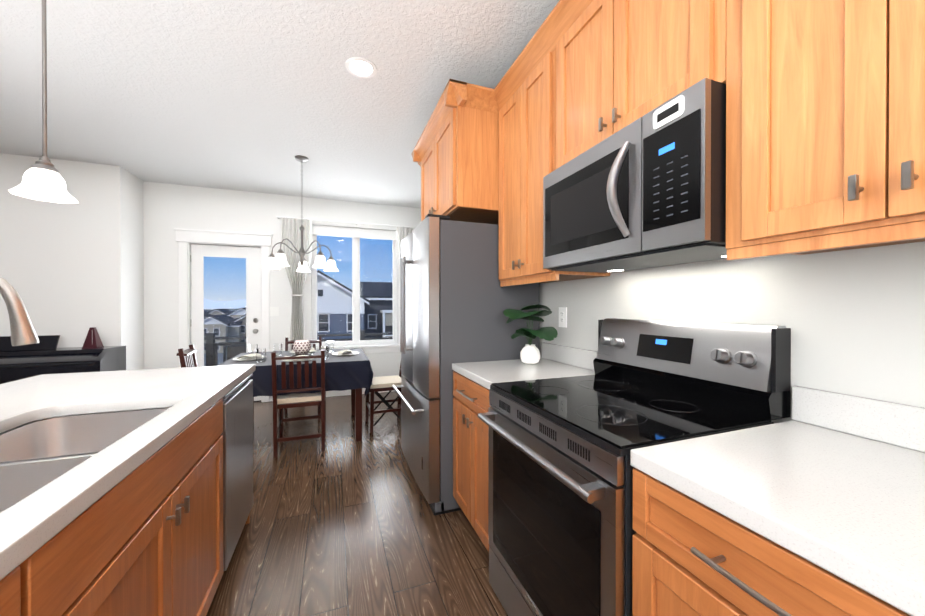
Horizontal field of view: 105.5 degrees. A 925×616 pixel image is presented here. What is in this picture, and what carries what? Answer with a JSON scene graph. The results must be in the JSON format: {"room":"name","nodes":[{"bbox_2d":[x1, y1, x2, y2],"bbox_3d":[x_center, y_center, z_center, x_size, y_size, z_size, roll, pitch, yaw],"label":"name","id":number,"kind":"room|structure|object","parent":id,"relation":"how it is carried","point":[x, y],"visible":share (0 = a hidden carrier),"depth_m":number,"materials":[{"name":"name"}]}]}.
{"room":"kitchen","nodes":[
{"label":"kitchen","id":0,"kind":"room"},
{"bbox_2d":[0,153,102,347],"bbox_3d":[-5.885,-0.128,2.972,4.470,2.740,0.150,0,0,-20],"label":"wall","id":1,"kind":"structure","parent":0,"point":[51,263],"depth_m":3.55,"materials":[{"name":"white paint"}]},
{"bbox_2d":[102,164,143,369],"bbox_3d":[-3.774,-0.133,3.923,0.150,2.740,0.480,0,0,-20],"label":"wall","id":2,"kind":"structure","parent":0,"point":[122,257],"depth_m":3.77,"materials":[{"name":"white paint"}]},
{"bbox_2d":[0,0,558,207],"bbox_3d":[-2.871,-1.543,-0.051,8.350,0.120,8.850,0,0,-20],"label":"ceiling","id":3,"kind":"structure","parent":0,"point":[258,96],"depth_m":2.33,"materials":[{"name":"white paint"}]},
{"bbox_2d":[8,0,77,202],"bbox_3d":[-1.412,-0.932,1.186,0.158,1.112,0.158,0,0,-20],"label":"pendant light","id":4,"kind":"object","parent":3,"relation":"hanging from","point":[42,179],"visible":1,"depth_m":1.18,"materials":[{"name":"white glass"}]},
{"bbox_2d":[263,155,337,271],"bbox_3d":[-1.620,-0.945,3.543,0.707,1.110,0.686,0,0,-20],"label":"chandelier","id":5,"kind":"object","parent":3,"relation":"hanging from","point":[277,261],"visible":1,"depth_m":3.48,"materials":[{"name":"white glass"}]},
{"bbox_2d":[345,57,376,77],"bbox_3d":[-0.629,-1.490,2.184,0.189,0.006,0.189,0,0,-20],"label":"recessed light","id":6,"kind":"object","parent":3,"relation":"in","point":[360,67],"visible":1,"depth_m":2.16,"materials":[{"name":"white"}]},
{"bbox_2d":[143,181,420,400],"bbox_3d":[-2.273,-0.137,4.810,3.580,2.740,0.150,0,0,-20],"label":"wall","id":7,"kind":"structure","parent":0,"point":[168,209],"depth_m":4.47,"materials":[{"name":"white paint"}]},
{"bbox_2d":[174,228,272,401],"bbox_3d":[-3.022,0.132,4.517,1.060,2.205,0.185,0,0,-20],"label":"door frame","id":8,"kind":"structure","parent":7,"relation":"attached to","point":[196,247],"depth_m":4.46,"materials":[{"name":"white wood"}]},
{"bbox_2d":[272,388,394,400],"bbox_3d":[-1.557,1.185,4.990,2.041,0.095,0.016,0,0,-20],"label":"baseboard","id":9,"kind":"structure","parent":7,"relation":"attached to","point":[337,393],"depth_m":4.92,"materials":[{"name":"white wood"}]},
{"bbox_2d":[277,216,414,350],"bbox_3d":[-1.498,-0.001,4.936,1.980,2.406,0.154,0,0,-20],"label":"curtains","id":10,"kind":"object","parent":7,"relation":"hanging from","point":[291,230],"visible":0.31,"depth_m":4.68,"materials":[{"name":"fabric"}]},
{"bbox_2d":[312,225,399,352],"bbox_3d":[-1.525,-0.248,5.052,1.290,1.800,0.180,0,0,-20],"label":"window","id":11,"kind":"structure","parent":7,"relation":"in","point":[355,234],"depth_m":5.08,"materials":[{"name":"white"}]},
{"bbox_2d":[206,391,507,615],"bbox_3d":[-2.871,1.317,-0.036,8.350,0.120,8.850,0,0,-20],"label":"floor","id":12,"kind":"structure","parent":0,"point":[344,523],"depth_m":1.91,"materials":[{"name":"brown wood"}]},
{"bbox_2d":[0,335,125,383],"bbox_3d":[-4.144,0.753,3.281,1.390,0.975,0.440,0,0,-20],"label":"digital piano","id":13,"kind":"object","parent":12,"relation":"on","point":[45,355],"visible":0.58,"depth_m":3.28,"materials":[{"name":"black"}]},
{"bbox_2d":[82,327,103,348],"bbox_3d":[-3.690,0.296,3.509,0.116,0.205,0.116,0,0,-20],"label":"metronome","id":14,"kind":"object","parent":13,"relation":"on","point":[92,339],"visible":1,"depth_m":3.48,"materials":[{"name":"red wood"}]},
{"bbox_2d":[56,373,252,615],"bbox_3d":[-1.403,0.820,1.640,0.634,0.858,0.651,0,0,-20],"label":"base cabinet","id":15,"kind":"object","parent":12,"relation":"on","point":[175,560],"depth_m":1.18,"materials":[{"name":"brown wood"}]},
{"bbox_2d":[0,365,255,584],"bbox_3d":[-0.989,0.380,0.070,0.941,0.077,3.960,0,0,-20],"label":"countertop","id":16,"kind":"structure","parent":15,"relation":"on","point":[30,522],"depth_m":0.96,"materials":[{"name":"white stone"}]},
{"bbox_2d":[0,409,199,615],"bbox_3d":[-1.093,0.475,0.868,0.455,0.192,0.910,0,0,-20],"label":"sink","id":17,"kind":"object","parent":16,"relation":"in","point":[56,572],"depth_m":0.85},
{"bbox_2d":[221,373,252,570],"bbox_3d":[-1.383,0.813,1.673,0.574,0.872,0.553,0,0,-20],"label":"dishwasher","id":18,"kind":"object","parent":15,"relation":"in","point":[237,433],"depth_m":1.69,"materials":[{"name":"grey metal"}]},
{"bbox_2d":[176,344,197,367],"bbox_3d":[-2.361,0.797,3.345,0.490,0.888,0.400,0,0,-26],"label":"chair","id":19,"kind":"object","parent":12,"relation":"on","point":[189,360],"visible":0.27,"depth_m":3.24,"materials":[{"name":"red wood"}]},
{"bbox_2d":[271,350,325,457],"bbox_3d":[-1.430,0.798,3.116,0.400,0.888,0.490,0,0,-20],"label":"chair","id":20,"kind":"object","parent":12,"relation":"on","point":[282,402],"visible":1,"depth_m":2.96,"materials":[{"name":"red wood"}]},
{"bbox_2d":[283,337,321,422],"bbox_3d":[-1.836,0.794,4.032,0.400,0.888,0.490,0,0,-20],"label":"chair","id":21,"kind":"object","parent":12,"relation":"on","point":[287,342],"visible":0.23,"depth_m":4.14,"materials":[{"name":"mahogany"},{"name":"cream fabric"}]},
{"bbox_2d":[253,388,361,440],"bbox_3d":[-1.611,0.865,3.508,1.220,0.750,1.000,0,0,-20],"label":"dining table","id":22,"kind":"object","parent":12,"relation":"on","point":[356,402],"visible":0.12,"depth_m":3.27,"materials":[{"name":"red wood"}]},
{"bbox_2d":[217,348,372,396],"bbox_3d":[-1.611,0.658,3.507,1.318,0.355,1.098,0,0,-20],"label":"tablecloth","id":23,"kind":"object","parent":22,"relation":"on","point":[343,373],"visible":0.44,"depth_m":3.13,"materials":[{"name":"black fabric"}]},
{"bbox_2d":[233,357,265,360],"bbox_3d":[-1.991,0.476,3.292,0.271,0.019,0.271,0,0,-26],"label":"plate","id":24,"kind":"object","parent":23,"relation":"on","point":[237,357],"depth_m":3.23,"materials":[{"name":"white ceramic"}]},
{"bbox_2d":[237,353,255,359],"bbox_3d":[-1.991,0.450,3.292,0.152,0.033,0.224,0,0,-8],"label":"napkin","id":25,"kind":"object","parent":24,"relation":"on","point":[250,356],"depth_m":3.24,"materials":[{"name":"beige fabric"}]},
{"bbox_2d":[248,344,257,353],"bbox_3d":[-2.092,0.424,3.510,0.081,0.120,0.081,0,0,-20],"label":"glass","id":26,"kind":"object","parent":23,"relation":"on","point":[250,347],"depth_m":3.48,"materials":[{"name":"clear glass"}]},
{"bbox_2d":[253,347,265,362],"bbox_3d":[-1.816,0.426,3.164,0.081,0.120,0.081,0,0,-20],"label":"glass","id":27,"kind":"object","parent":23,"relation":"on","point":[260,352],"depth_m":3.14,"materials":[{"name":"clear glass"}]},
{"bbox_2d":[273,343,281,355],"bbox_3d":[-1.893,0.424,3.605,0.081,0.120,0.081,0,0,-20],"label":"glass","id":28,"kind":"object","parent":23,"relation":"on","point":[277,346],"depth_m":3.57,"materials":[{"name":"clear glass"}]},
{"bbox_2d":[282,358,313,361],"bbox_3d":[-1.511,0.476,3.234,0.271,0.019,0.271,0,0,-26],"label":"plate","id":29,"kind":"object","parent":23,"relation":"on","point":[301,360],"depth_m":3.22,"materials":[{"name":"white ceramic"}]},
{"bbox_2d":[285,355,311,360],"bbox_3d":[-1.512,0.450,3.233,0.222,0.033,0.152,0,0,-29],"label":"napkin","id":30,"kind":"object","parent":29,"relation":"on","point":[298,355],"depth_m":3.18,"materials":[{"name":"beige fabric"}]},
{"bbox_2d":[291,339,312,356],"bbox_3d":[-1.602,0.401,3.509,0.199,0.166,0.199,0,0,-20],"label":"centerpiece bowl","id":31,"kind":"object","parent":23,"relation":"on","point":[302,347],"visible":1,"depth_m":3.45,"materials":[{"name":"white ceramic"}]},
{"bbox_2d":[321,344,330,358],"bbox_3d":[-1.309,0.425,3.350,0.081,0.120,0.081,0,0,-20],"label":"glass","id":32,"kind":"object","parent":23,"relation":"on","point":[328,348],"depth_m":3.33,"materials":[{"name":"clear glass"}]},
{"bbox_2d":[326,341,333,351],"bbox_3d":[-1.444,0.422,3.834,0.081,0.120,0.081,0,0,-20],"label":"glass","id":33,"kind":"object","parent":23,"relation":"on","point":[327,342],"depth_m":3.81,"materials":[{"name":"clear glass"}]},
{"bbox_2d":[332,352,358,355],"bbox_3d":[-1.203,0.474,3.613,0.271,0.019,0.271,0,0,-26],"label":"plate","id":34,"kind":"object","parent":23,"relation":"on","point":[335,353],"depth_m":3.61,"materials":[{"name":"white ceramic"}]},
{"bbox_2d":[337,349,353,354],"bbox_3d":[-1.203,0.448,3.613,0.152,0.033,0.222,0,0,-29],"label":"napkin","id":35,"kind":"object","parent":34,"relation":"on","point":[342,352],"depth_m":3.59,"materials":[{"name":"beige fabric"}]},
{"bbox_2d":[365,363,401,432],"bbox_3d":[-0.776,0.795,3.741,0.503,0.888,0.416,0,0,-20],"label":"chair","id":36,"kind":"object","parent":12,"relation":"on","point":[382,383],"visible":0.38,"depth_m":3.59,"materials":[{"name":"red wood"}]},
{"bbox_2d":[392,214,538,514],"bbox_3d":[-0.037,0.342,2.609,0.843,1.805,0.900,0,0,-20],"label":"refrigerator","id":37,"kind":"object","parent":12,"relation":"on","point":[456,300],"visible":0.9,"depth_m":2.17,"materials":[{"name":"grey metal"}]},
{"bbox_2d":[453,371,490,551],"bbox_3d":[0.342,0.810,1.949,0.641,0.872,0.588,0,0,-20],"label":"base cabinet","id":38,"kind":"object","parent":12,"relation":"on","point":[470,434],"depth_m":1.82,"materials":[{"name":"brown wood"}]},
{"bbox_2d":[478,318,790,615],"bbox_3d":[0.528,0.652,1.299,0.734,1.196,0.748,0,0,-20],"label":"range","id":39,"kind":"object","parent":12,"relation":"on","point":[561,531],"visible":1,"depth_m":1.14,"materials":[{"name":"grey metal"}]},
{"bbox_2d":[632,468,909,615],"bbox_3d":[0.811,0.816,0.673,0.641,0.872,0.612,0,0,-20],"label":"base cabinet","id":40,"kind":"object","parent":12,"relation":"on","point":[691,557],"depth_m":0.66,"materials":[{"name":"brown wood"}]},
{"bbox_2d":[452,342,924,615],"bbox_3d":[0.894,0.308,0.434,0.647,0.143,3.806,0,0,-20],"label":"countertop","id":41,"kind":"structure","parent":40,"relation":"on","point":[832,482],"depth_m":0.71,"materials":[{"name":"stone"}]},
{"bbox_2d":[503,304,557,363],"bbox_3d":[0.385,0.155,2.063,0.309,0.352,0.336,0,0,-20],"label":"potted plant","id":42,"kind":"object","parent":41,"relation":"on","point":[530,353],"visible":1,"depth_m":2.05,"materials":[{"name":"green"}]},
{"bbox_2d":[539,241,924,422],"bbox_3d":[0.978,-0.120,1.370,0.150,2.740,8.850,0,0,-20],"label":"wall","id":43,"kind":"structure","parent":0,"point":[853,320],"depth_m":1.03,"materials":[{"name":"grey paint"}]},
{"bbox_2d":[416,132,427,220],"bbox_3d":[0.021,-0.972,2.834,0.626,0.706,0.514,0,0,-20],"label":"upper cabinet","id":44,"kind":"object","parent":43,"relation":"attached to","point":[422,152],"depth_m":2.85,"materials":[{"name":"brown wood"}]},
{"bbox_2d":[428,84,495,223],"bbox_3d":[0.158,-0.970,2.462,0.626,0.706,0.514,0,0,-20],"label":"upper cabinet","id":45,"kind":"object","parent":43,"relation":"attached to","point":[462,136],"depth_m":2.18,"materials":[{"name":"brown wood"}]},
{"bbox_2d":[492,76,511,283],"bbox_3d":[0.440,-0.743,2.102,0.346,1.158,0.355,0,0,-20],"label":"upper cabinet","id":46,"kind":"object","parent":43,"relation":"attached to","point":[502,217],"depth_m":2.12,"materials":[{"name":"brown wood"}]},
{"bbox_2d":[512,28,609,283],"bbox_3d":[0.522,-0.741,1.879,0.346,1.158,0.356,0,0,-20],"label":"upper cabinet","id":47,"kind":"object","parent":43,"relation":"attached to","point":[529,77],"depth_m":1.84,"materials":[{"name":"brown wood"}]},
{"bbox_2d":[559,307,566,327],"bbox_3d":[0.609,0.057,2.141,0.009,0.122,0.076,0,0,-20],"label":"electrical outlet plate","id":48,"kind":"object","parent":43,"relation":"attached to","point":[562,316],"visible":1,"depth_m":2.11,"materials":[{"name":"white plastic"}]},
{"bbox_2d":[548,0,595,173],"bbox_3d":[0.660,-0.966,1.502,0.346,0.706,0.441,0,0,-20],"label":"upper cabinet","id":49,"kind":"object","parent":43,"relation":"attached to","point":[572,32],"depth_m":1.52,"materials":[{"name":"brown wood"}]},
{"bbox_2d":[596,0,711,143],"bbox_3d":[0.771,-0.964,1.199,0.346,0.706,0.441,0,0,-20],"label":"upper cabinet","id":50,"kind":"object","parent":43,"relation":"attached to","point":[649,52],"depth_m":1.17,"materials":[{"name":"brown wood"}]},
{"bbox_2d":[543,78,726,272],"bbox_3d":[0.661,-0.388,1.334,0.463,0.436,0.757,0,0,-20],"label":"over-the-range microwave","id":51,"kind":"object","parent":50,"relation":"attached to","point":[647,190],"visible":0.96,"depth_m":1.10,"materials":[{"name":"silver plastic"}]},
{"bbox_2d":[712,0,891,257],"bbox_3d":[0.909,-0.736,0.823,0.346,1.158,0.358,0,0,-20],"label":"upper cabinet","id":52,"kind":"object","parent":43,"relation":"attached to","point":[825,125],"depth_m":0.83,"materials":[{"name":"brown wood"}]},
{"bbox_2d":[828,0,924,244],"bbox_3d":[0.990,-0.735,0.604,0.346,1.158,0.344,0,0,-20],"label":"upper cabinet","id":53,"kind":"object","parent":43,"relation":"attached to","point":[876,73],"depth_m":0.67,"materials":[{"name":"brown wood"}]},
{"label":"outside","id":54,"kind":"structure","parent":0,"visible":0},
{"bbox_2d":[204,309,237,364],"bbox_3d":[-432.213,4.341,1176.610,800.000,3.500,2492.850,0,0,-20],"label":"ground","id":55,"kind":"structure","parent":54,"point":[219,356],"depth_m":59.14,"materials":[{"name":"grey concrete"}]},
{"bbox_2d":[204,270,392,353],"bbox_3d":[-44.887,3.444,82.915,65.850,15.200,107.870,0,0,-20],"label":"buildings","id":56,"kind":"structure","parent":55,"relation":"on","point":[323,328],"depth_m":41.44,"materials":[{"name":"blue"}]},
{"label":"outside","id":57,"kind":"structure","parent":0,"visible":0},
{"bbox_2d":[204,299,245,307],"bbox_3d":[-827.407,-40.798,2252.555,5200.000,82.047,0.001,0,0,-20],"label":"mountains","id":58,"kind":"structure","parent":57,"point":[221,304],"depth_m":2045.62,"materials":[{"name":"blue"}]},
{"bbox_3d":[-2.527,1.429,5.555,4.150,0.120,1.390,0,0,-20],"label":"floor","id":59,"kind":"structure","parent":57,"visible":0},
{"bbox_2d":[227,345,245,359],"bbox_3d":[-3.228,0.980,5.354,0.711,0.780,0.691,0,0,-29],"label":"deck chair","id":60,"kind":"object","parent":59,"relation":"on","point":[232,353],"depth_m":4.98,"materials":[{"name":"black wicker"}]},
{"bbox_2d":[204,330,392,365],"bbox_3d":[-2.744,0.886,6.128,4.110,0.960,0.130,0,0,-20],"label":"deck railing","id":61,"kind":"object","parent":59,"relation":"on","point":[211,337],"depth_m":5.65,"materials":[{"name":"grey paint"}]}
]}

